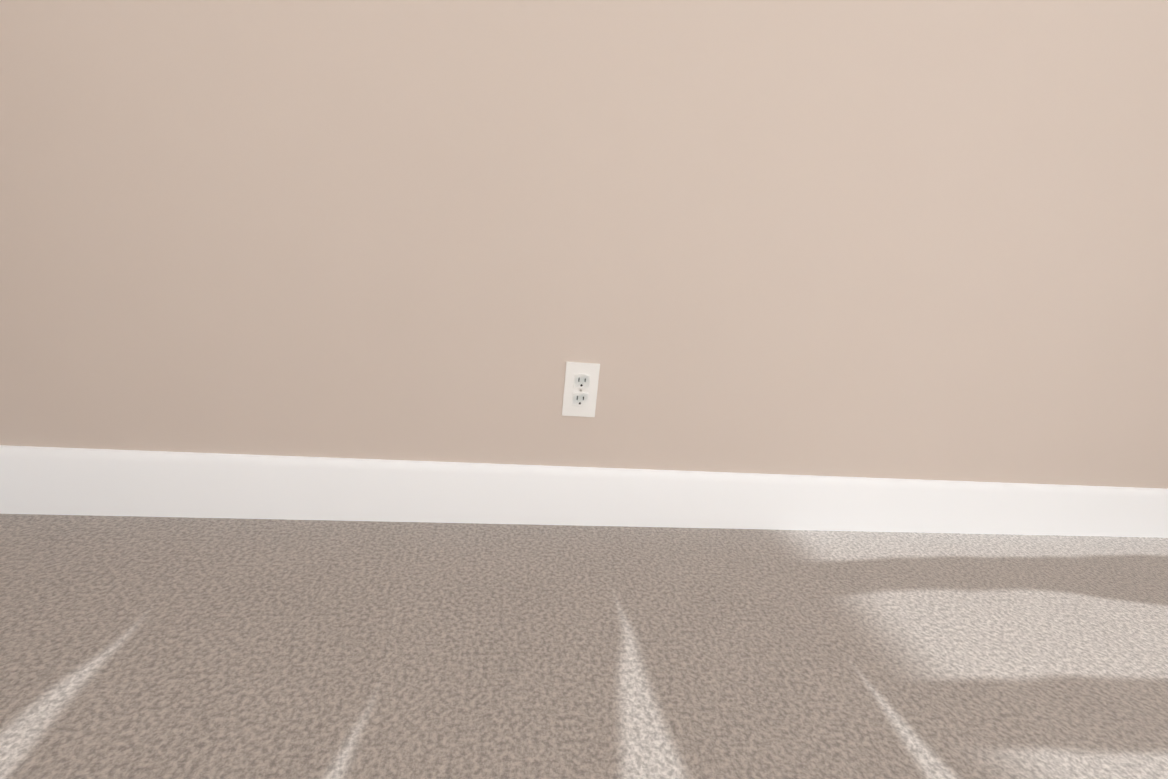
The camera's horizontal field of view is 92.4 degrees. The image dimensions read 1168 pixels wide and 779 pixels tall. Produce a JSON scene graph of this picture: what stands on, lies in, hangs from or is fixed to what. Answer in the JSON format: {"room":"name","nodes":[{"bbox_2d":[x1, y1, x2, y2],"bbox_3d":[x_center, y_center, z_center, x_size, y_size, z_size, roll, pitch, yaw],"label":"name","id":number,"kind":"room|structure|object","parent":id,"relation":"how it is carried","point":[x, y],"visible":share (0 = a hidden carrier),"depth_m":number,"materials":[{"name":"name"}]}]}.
{"room":"empty carpeted room","nodes":[
{"label":"empty carpeted room","id":0,"kind":"room"},
{"bbox_2d":[0,514,1167,778],"bbox_3d":[0.886,0.780,-0.201,4.230,0.100,3.552,3,13,-9],"label":"floor","id":1,"kind":"structure","parent":0,"point":[178,648],"depth_m":0.84,"materials":[{"name":"carpet"}]},
{"bbox_2d":[0,0,1167,488],"bbox_3d":[0.770,-0.862,1.146,4.230,2.440,0.140,3,13,-9],"label":"wall","id":2,"kind":"structure","parent":0,"point":[892,238],"depth_m":1.10,"materials":[{"name":"paint"}]},
{"bbox_2d":[562,362,599,416],"bbox_3d":[-0.007,0.001,1.173,0.070,0.115,0.009,3,13,-9],"label":"electrical outlet","id":3,"kind":"object","parent":2,"relation":"attached to","point":[580,389],"visible":1,"depth_m":1.17,"materials":[{"name":"white plastic"}]},
{"bbox_2d":[0,445,1167,537],"bbox_3d":[0.672,0.275,1.336,3.950,0.132,0.015,3,13,-9],"label":"baseboard","id":4,"kind":"structure","parent":2,"relation":"attached to","point":[68,481],"depth_m":1.21,"materials":[{"name":"paint"}]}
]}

